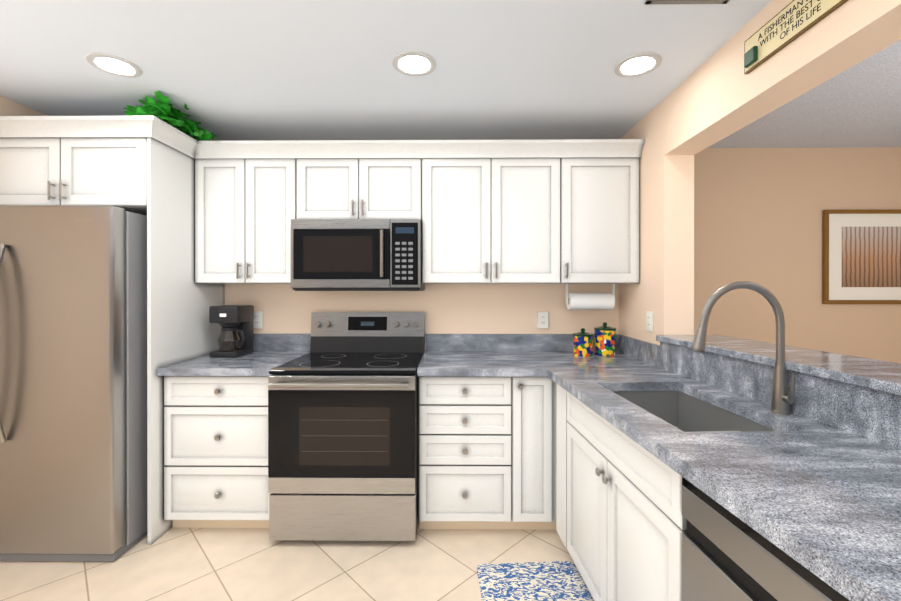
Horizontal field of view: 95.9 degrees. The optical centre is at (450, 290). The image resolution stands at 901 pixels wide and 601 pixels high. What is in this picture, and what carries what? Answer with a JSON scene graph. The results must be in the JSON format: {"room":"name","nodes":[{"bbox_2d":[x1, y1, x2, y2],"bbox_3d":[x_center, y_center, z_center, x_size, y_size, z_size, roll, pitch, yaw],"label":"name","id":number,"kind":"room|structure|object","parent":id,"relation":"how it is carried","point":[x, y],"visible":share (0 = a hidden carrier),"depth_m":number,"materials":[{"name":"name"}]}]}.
{"room":"kitchen","nodes":[
{"label":"kitchen","id":0,"kind":"room"},
{"bbox_2d":[0,95,46,115],"bbox_3d":[-2.483,-1.078,0.704,0.220,0.380,4.200,0,0,1],"label":"wall","id":1,"kind":"structure","parent":0,"point":[8,107],"depth_m":2.20,"materials":[{"name":"beige paint"}]},
{"bbox_2d":[0,522,593,600],"bbox_3d":[0.919,1.381,0.987,7.420,0.100,4.820,0,0,1],"label":"floor","id":2,"kind":"structure","parent":0,"point":[214,564],"depth_m":1.94,"materials":[{"name":"tile"}]},
{"bbox_2d":[0,205,147,561],"bbox_3d":[-2.086,0.459,2.331,0.915,1.740,0.884,0,0,1],"label":"fridge","id":3,"kind":"object","parent":2,"relation":"on","point":[73,382],"visible":0.85,"depth_m":1.96,"materials":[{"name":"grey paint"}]},
{"bbox_2d":[164,377,270,527],"bbox_3d":[-1.247,0.892,2.495,0.614,0.874,0.596,0,0,1],"label":"base cabinet","id":4,"kind":"object","parent":2,"relation":"on","point":[216,428],"depth_m":2.20,"materials":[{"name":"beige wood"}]},
{"bbox_2d":[157,349,309,376],"bbox_3d":[-1.247,0.435,2.474,0.614,0.040,0.636,0,0,1],"label":"countertop","id":5,"kind":"structure","parent":4,"relation":"on","point":[258,363],"depth_m":2.24,"materials":[{"name":"grey stone"}]},
{"bbox_2d":[209,305,253,357],"bbox_3d":[-1.375,0.256,2.590,0.212,0.315,0.212,0,0,1],"label":"coffee maker","id":6,"kind":"object","parent":5,"relation":"on","point":[235,338],"visible":1,"depth_m":2.51,"materials":[{"name":"black plastic"}]},
{"bbox_2d":[268,312,424,540],"bbox_3d":[-0.557,0.739,2.391,0.758,1.180,0.737,0,0,1],"label":"range","id":7,"kind":"object","parent":2,"relation":"on","point":[343,430],"visible":1,"depth_m":2.09,"materials":[{"name":"silver metal"}]},
{"bbox_2d":[418,377,516,528],"bbox_3d":[0.081,0.892,2.482,0.505,0.874,0.596,0,0,1],"label":"base cabinet","id":8,"kind":"object","parent":2,"relation":"on","point":[487,412],"depth_m":2.19,"materials":[{"name":"beige wood"}]},
{"bbox_2d":[417,349,656,376],"bbox_3d":[0.484,0.435,2.458,1.312,0.040,0.636,0,0,1],"label":"countertop","id":9,"kind":"structure","parent":8,"relation":"on","point":[436,362],"depth_m":2.33,"materials":[{"name":"grey stone"}]},
{"bbox_2d":[573,328,592,356],"bbox_3d":[0.839,0.327,2.576,0.122,0.173,0.122,0,0,1],"label":"canister","id":10,"kind":"object","parent":9,"relation":"on","point":[582,343],"visible":1,"depth_m":2.53,"materials":[{"name":"multicoloured ceramic"}]},
{"bbox_2d":[594,322,615,355],"bbox_3d":[0.990,0.309,2.604,0.134,0.208,0.134,0,0,1],"label":"canister","id":11,"kind":"object","parent":9,"relation":"on","point":[604,339],"visible":1,"depth_m":2.55,"materials":[{"name":"multicoloured ceramic"}]},
{"bbox_2d":[477,561,593,600],"bbox_3d":[0.385,1.325,1.498,0.475,0.009,0.950,0,0,-3],"label":"mat","id":12,"kind":"object","parent":2,"relation":"on","point":[548,581],"visible":1,"depth_m":1.84,"materials":[{"name":"blue fabric"}]},
{"bbox_2d":[517,377,556,529],"bbox_3d":[0.441,0.892,2.479,0.216,0.874,0.596,0,0,1],"label":"base cabinet","id":13,"kind":"object","parent":2,"relation":"on","point":[536,396],"depth_m":2.18,"materials":[{"name":"beige wood"}]},
{"bbox_2d":[556,425,590,533],"bbox_3d":[0.876,1.029,2.034,0.650,0.600,0.150,0,0,1],"label":"base cabinet","id":14,"kind":"object","parent":2,"relation":"on","point":[561,430],"depth_m":2.03,"materials":[{"name":"beige wood"}]},
{"bbox_2d":[559,437,681,600],"bbox_3d":[0.871,1.030,1.512,0.650,0.600,0.894,0,0,1],"label":"base cabinet","id":15,"kind":"object","parent":2,"relation":"on","point":[619,548],"depth_m":1.48,"materials":[{"name":"beige wood"}]},
{"bbox_2d":[547,369,900,600],"bbox_3d":[0.878,0.437,1.081,0.757,0.040,2.105,0,0,1],"label":"countertop","id":16,"kind":"structure","parent":15,"relation":"on","point":[824,489],"depth_m":0.97,"materials":[{"name":"grey stone"}]},
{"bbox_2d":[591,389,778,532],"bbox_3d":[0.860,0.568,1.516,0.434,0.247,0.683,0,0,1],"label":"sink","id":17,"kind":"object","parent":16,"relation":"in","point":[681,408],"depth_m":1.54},
{"bbox_2d":[687,281,798,412],"bbox_3d":[0.986,0.194,1.378,0.341,0.446,0.084,0,0,1],"label":"faucet","id":18,"kind":"object","parent":16,"relation":"on","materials":[{"name":"silver metal"}]},
{"bbox_2d":[681,477,849,600],"bbox_3d":[0.883,0.888,0.777,0.535,0.848,0.596,0,0,-3],"label":"dishwasher","id":19,"kind":"object","parent":15,"relation":"in","point":[726,555],"visible":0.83,"depth_m":0.89,"materials":[{"name":"silver metal"}]},
{"bbox_2d":[0,0,772,140],"bbox_3d":[-0.833,-1.143,0.688,3.920,0.250,4.200,0,0,1],"label":"ceiling","id":20,"kind":"structure","parent":0,"point":[247,70],"depth_m":1.81,"materials":[{"name":"white paint"}]},
{"bbox_2d":[85,52,142,77],"bbox_3d":[-1.523,-1.018,1.845,0.200,0.011,0.200,0,0,1],"label":"recessed light","id":21,"kind":"object","parent":20,"relation":"in","point":[113,65],"visible":1,"depth_m":1.84,"materials":[{"name":"grey glass"}]},
{"bbox_2d":[392,51,436,75],"bbox_3d":[-0.163,-1.018,1.832,0.200,0.011,0.200,0,0,1],"label":"recessed light","id":22,"kind":"object","parent":20,"relation":"in","point":[414,63],"visible":1,"depth_m":1.82,"materials":[{"name":"grey glass"}]},
{"bbox_2d":[614,52,661,76],"bbox_3d":[0.847,-1.018,1.843,0.200,0.011,0.200,0,0,1],"label":"recessed light","id":23,"kind":"object","parent":20,"relation":"in","point":[638,64],"visible":1,"depth_m":1.83,"materials":[{"name":"grey glass"}]},
{"bbox_2d":[645,0,729,3],"bbox_3d":[0.833,-1.014,1.373,0.290,0.008,0.140,0,0,1],"label":"ceiling vent","id":24,"kind":"object","parent":20,"relation":"in","point":[686,1],"visible":1,"depth_m":1.43,"materials":[{"name":"silver metal"}]},
{"bbox_2d":[224,284,618,352],"bbox_3d":[-0.733,0.028,2.860,4.080,2.600,0.140,0,0,1],"label":"wall","id":25,"kind":"structure","parent":0,"point":[473,308],"depth_m":2.78,"materials":[{"name":"beige paint"}]},
{"bbox_2d":[0,116,211,226],"bbox_3d":[-2.035,-0.662,2.459,0.916,0.444,0.678,0,0,1],"label":"upper cabinet","id":26,"kind":"object","parent":25,"relation":"attached to","point":[135,164],"depth_m":2.12,"materials":[{"name":"white wood"}]},
{"bbox_2d":[123,91,218,140],"bbox_3d":[-1.543,-0.977,2.312,0.371,0.171,0.506,0,0,1],"label":"ivy plant","id":27,"kind":"object","parent":26,"relation":"on","point":[162,109],"visible":0.81,"depth_m":2.17,"materials":[{"name":"green plant"}]},
{"bbox_2d":[188,155,295,286],"bbox_3d":[-1.246,-0.424,2.627,0.619,0.764,0.328,0,0,1],"label":"upper cabinet","id":28,"kind":"object","parent":25,"relation":"attached to","point":[222,213],"depth_m":2.47,"materials":[{"name":"white wood"}]},
{"bbox_2d":[253,311,263,327],"bbox_3d":[-1.319,0.203,2.779,0.072,0.114,0.030,0,0,1],"label":"electrical outlet plate","id":29,"kind":"object","parent":25,"relation":"attached to","point":[258,321],"visible":0.88,"depth_m":2.77,"materials":[{"name":"white plastic"}]},
{"bbox_2d":[296,155,423,222],"bbox_3d":[-0.555,-0.613,2.620,0.761,0.387,0.328,0,0,1],"label":"upper cabinet","id":30,"kind":"object","parent":25,"relation":"attached to","point":[327,186],"depth_m":2.46,"materials":[{"name":"white wood"}]},
{"bbox_2d":[291,219,424,290],"bbox_3d":[-0.555,-0.206,2.556,0.758,0.421,0.457,0,0,1],"label":"over-the-range microwave","id":31,"kind":"object","parent":30,"relation":"attached to","point":[356,254],"visible":1,"depth_m":2.38,"materials":[{"name":"silver metal"}]},
{"bbox_2d":[253,333,616,348],"bbox_3d":[-0.204,0.356,2.773,2.694,0.116,0.018,0,0,1],"label":"backsplash","id":32,"kind":"structure","parent":25,"relation":"attached to","point":[260,340],"depth_m":2.76,"materials":[{"name":"grey stone"}]},
{"bbox_2d":[422,151,563,283],"bbox_3d":[0.247,-0.424,2.613,0.840,0.764,0.328,0,0,1],"label":"upper cabinet","id":33,"kind":"object","parent":25,"relation":"attached to","point":[493,217],"depth_m":2.45,"materials":[{"name":"white wood"}]},
{"bbox_2d":[537,312,547,328],"bbox_3d":[0.626,0.203,2.760,0.072,0.114,0.030,0,0,1],"label":"electrical outlet plate","id":34,"kind":"object","parent":25,"relation":"attached to","point":[542,320],"visible":0.98,"depth_m":2.75,"materials":[{"name":"white plastic"}]},
{"bbox_2d":[564,151,641,283],"bbox_3d":[0.904,-0.424,2.607,0.474,0.764,0.328,0,0,1],"label":"upper cabinet","id":35,"kind":"object","parent":25,"relation":"attached to","point":[602,188],"depth_m":2.44,"materials":[{"name":"white wood"}]},
{"bbox_2d":[566,284,614,309],"bbox_3d":[0.905,0.043,2.635,0.308,0.168,0.108,0,0,1],"label":"paper towel holder","id":36,"kind":"object","parent":35,"relation":"attached to","point":[590,301],"visible":1,"depth_m":2.59,"materials":[{"name":"white paper"}]},
{"bbox_2d":[619,0,900,344],"bbox_3d":[1.208,0.032,0.882,0.160,2.600,4.620,0,0,1],"label":"wall","id":37,"kind":"structure","parent":0,"point":[717,96],"depth_m":1.93,"materials":[{"name":"beige paint"}]},
{"bbox_2d":[617,334,661,368],"bbox_3d":[1.131,0.357,2.463,0.019,0.116,0.578,0,0,1],"label":"backsplash","id":38,"kind":"structure","parent":37,"relation":"attached to","point":[643,350],"depth_m":2.41,"materials":[{"name":"grey stone"}]},
{"bbox_2d":[646,311,652,331],"bbox_3d":[1.136,0.179,2.323,0.008,0.114,0.072,0,0,1],"label":"electrical outlet plate","id":39,"kind":"object","parent":37,"relation":"attached to","point":[649,320],"visible":1,"depth_m":2.32,"materials":[{"name":"white plastic"}]},
{"bbox_2d":[744,0,847,73],"bbox_3d":[1.116,-0.884,1.331,0.030,0.124,0.440,0,0,1],"label":"sign","id":40,"kind":"object","parent":37,"relation":"attached to","point":[793,20],"visible":1,"depth_m":1.36,"materials":[{"name":"brown wood"}]},
{"bbox_2d":[694,147,900,362],"bbox_3d":[2.915,0.027,3.236,3.210,2.600,0.120,0,0,1],"label":"wall","id":41,"kind":"structure","parent":0,"point":[758,215],"depth_m":3.16,"materials":[{"name":"beige paint"}]},
{"bbox_2d":[822,209,900,303],"bbox_3d":[3.450,-0.258,3.152,1.100,0.730,0.030,0,0,1],"label":"framed art","id":42,"kind":"object","parent":41,"relation":"attached to","point":[861,256],"visible":1,"depth_m":3.16,"materials":[{"name":"gold metal"}]},
{"bbox_2d":[708,40,900,147],"bbox_3d":[2.958,-1.188,0.863,3.340,0.160,4.620,0,0,1],"label":"ceiling","id":43,"kind":"structure","parent":0,"point":[858,104],"depth_m":2.59,"materials":[{"name":"white paint"}]}
]}

